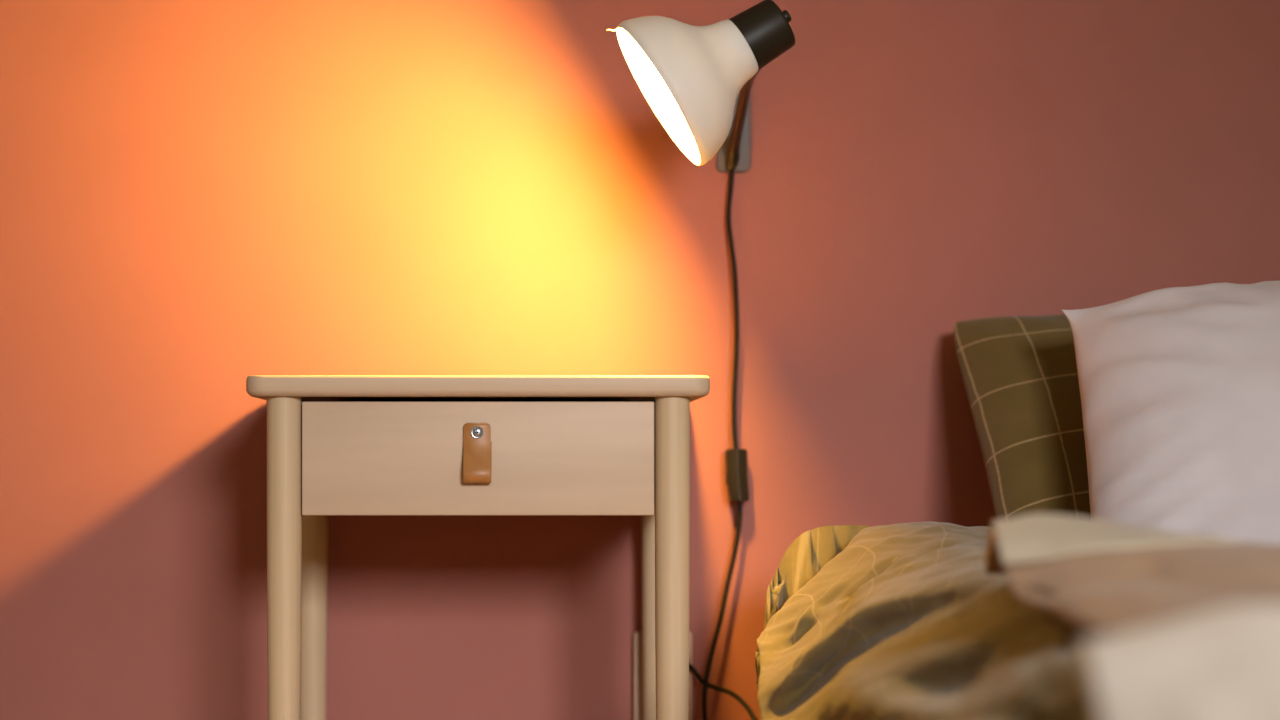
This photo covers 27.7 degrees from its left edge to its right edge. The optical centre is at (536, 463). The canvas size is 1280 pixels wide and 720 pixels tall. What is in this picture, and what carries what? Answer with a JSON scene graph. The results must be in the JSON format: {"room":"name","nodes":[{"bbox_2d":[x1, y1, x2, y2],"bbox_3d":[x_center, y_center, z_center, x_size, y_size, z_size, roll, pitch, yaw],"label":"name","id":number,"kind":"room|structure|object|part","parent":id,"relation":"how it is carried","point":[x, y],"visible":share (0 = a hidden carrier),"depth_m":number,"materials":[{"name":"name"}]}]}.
{"room":"bedroom","nodes":[
{"label":"bedroom","id":0,"kind":"room"},
{"bbox_2d":[0,0,1279,719],"bbox_3d":[0.100,-0.771,3.115,4.600,2.500,0.120,0,0,0],"label":"wall","id":1,"kind":"structure","parent":0,"point":[199,198],"depth_m":3.06,"materials":[{"name":"paint"}]},
{"bbox_2d":[633,631,642,719],"bbox_3d":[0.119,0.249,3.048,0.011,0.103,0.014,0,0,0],"label":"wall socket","id":2,"kind":"object","parent":1,"relation":"attached to","point":[637,679],"depth_m":3.04,"materials":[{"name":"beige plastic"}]},
{"bbox_2d":[689,631,691,664],"bbox_3d":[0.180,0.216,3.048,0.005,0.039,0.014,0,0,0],"label":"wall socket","id":3,"kind":"object","parent":1,"relation":"attached to","point":[690,634],"depth_m":3.04,"materials":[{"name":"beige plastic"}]},
{"bbox_2d":[689,670,691,719],"bbox_3d":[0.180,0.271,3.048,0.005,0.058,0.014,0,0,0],"label":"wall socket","id":4,"kind":"object","parent":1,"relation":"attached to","point":[690,673],"depth_m":3.04,"materials":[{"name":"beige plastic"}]},
{"bbox_2d":[606,0,794,719],"bbox_3d":[0.173,-0.005,2.847,0.199,0.969,0.416,0,0,0],"label":"reading lamp","id":5,"kind":"object","parent":1,"relation":"attached to","point":[698,81],"visible":0.98,"depth_m":2.70,"materials":[{"name":"white"}]},
{"bbox_3d":[0.157,-0.414,2.726,0.082,0.069,0.059,0,0,0],"label":"bulb","id":6,"kind":"part","parent":5,"relation":"part of","materials":[{"name":"white glass"}]},
{"bbox_3d":[0.158,-0.393,2.725,0.150,0.156,0.173,0,0,0],"label":"lamp shade","id":7,"kind":"part","parent":5,"relation":"part of","materials":[{"name":"white"}]},
{"bbox_3d":[0.225,0.064,2.980,0.065,0.833,0.147,0,0,-19],"label":"cord","id":8,"kind":"part","parent":5,"relation":"part of","materials":[{"name":"black plastic"}]},
{"bbox_3d":[0.232,-0.415,3.052,0.040,0.141,0.006,0,0,0],"label":"wall plate","id":9,"kind":"part","parent":5,"relation":"part of","materials":[{"name":"grey"}]},
{"bbox_2d":[725,449,748,500],"bbox_3d":[0.235,0.013,3.031,0.028,0.061,0.021,0,0,0],"label":"switch","id":10,"kind":"object","parent":5,"relation":"attached to","point":[736,477],"depth_m":3.02,"materials":[{"name":"black plastic"}]},
{"bbox_3d":[0.233,-0.391,2.889,0.017,0.090,0.320,0,0,-1],"label":"arm","id":11,"kind":"part","parent":5,"relation":"part of","materials":[{"name":"black paint"}]},
{"bbox_3d":[0.261,-0.471,2.730,0.015,0.015,0.013,0,0,0],"label":"knob","id":12,"kind":"part","parent":5,"relation":"part of","materials":[{"name":"black plastic"}]},
{"bbox_3d":[0.100,0.529,0.415,4.600,0.100,5.520,0,0,0],"label":"floor","id":13,"kind":"structure","parent":0,"visible":0},
{"bbox_2d":[246,375,709,719],"bbox_3d":[-0.061,0.194,2.847,0.479,0.570,0.392,0,0,0],"label":"nightstand","id":14,"kind":"object","parent":13,"relation":"on","point":[337,444],"visible":1,"depth_m":2.67,"materials":[{"name":"brown wood"}]},
{"bbox_3d":[-0.262,0.204,2.680,0.036,0.549,0.036,0,0,0],"label":"leg","id":15,"kind":"part","parent":14,"relation":"part of","materials":[{"name":"brown wood"}]},
{"bbox_3d":[-0.262,0.204,3.013,0.036,0.549,0.036,0,0,0],"label":"leg","id":16,"kind":"part","parent":14,"relation":"part of","materials":[{"name":"brown wood"}]},
{"bbox_3d":[-0.061,-0.011,2.660,0.029,0.062,0.017,0,0,0],"label":"handle","id":17,"kind":"part","parent":14,"relation":"part of","materials":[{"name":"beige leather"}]},
{"bbox_3d":[-0.061,-0.006,2.677,0.364,0.118,0.018,0,0,0],"label":"drawer","id":18,"kind":"part","parent":14,"relation":"part of","materials":[{"name":"brown wood"}]},
{"bbox_3d":[0.140,0.204,3.013,0.036,0.549,0.036,0,0,0],"label":"leg","id":19,"kind":"part","parent":14,"relation":"part of","materials":[{"name":"brown wood"}]},
{"bbox_3d":[0.140,-0.012,2.846,0.016,0.115,0.309,0,0,0],"label":"panel","id":20,"kind":"part","parent":14,"relation":"part of","materials":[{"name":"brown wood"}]},
{"bbox_3d":[0.140,0.204,2.680,0.036,0.549,0.036,0,0,0],"label":"leg","id":21,"kind":"part","parent":14,"relation":"part of","materials":[{"name":"brown wood"}]},
{"bbox_3d":[0.976,0.348,2.015,1.368,0.262,2.020,0,0,0],"label":"bed","id":22,"kind":"object","parent":13,"relation":"on","visible":0},
{"bbox_2d":[755,521,1102,719],"bbox_3d":[0.830,0.196,1.904,1.242,0.274,1.809,0,0,0],"label":"duvet","id":23,"kind":"object","parent":22,"relation":"on","point":[901,621],"visible":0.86,"depth_m":2.25,"materials":[{"name":"beige fabric"}]},
{"bbox_2d":[985,513,1279,635],"bbox_3d":[0.606,0.081,1.752,0.586,0.090,0.542,0,0,0],"label":"blanket","id":24,"kind":"object","parent":23,"relation":"on","point":[1098,576],"visible":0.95,"depth_m":1.76,"materials":[{"name":"beige fabric"}]},
{"bbox_2d":[1078,604,1279,719],"bbox_3d":[0.444,0.109,1.192,0.381,0.085,0.324,0,0,0],"label":"throw","id":25,"kind":"object","parent":23,"relation":"on","point":[1222,663],"visible":1,"depth_m":1.18,"materials":[{"name":"beige fabric"}]},
{"bbox_2d":[954,314,1090,519],"bbox_3d":[0.797,0.012,2.849,0.632,0.378,0.324,0,0,0],"label":"pillow","id":26,"kind":"object","parent":22,"relation":"on","point":[1020,374],"visible":0.34,"depth_m":2.86,"materials":[{"name":"fabric"}]},
{"bbox_2d":[1062,281,1279,544],"bbox_3d":[0.884,0.005,2.642,0.695,0.406,0.290,0,0,0],"label":"pillow","id":27,"kind":"object","parent":22,"relation":"on","point":[1179,387],"visible":0.63,"depth_m":2.61,"materials":[{"name":"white fabric"}]}
]}

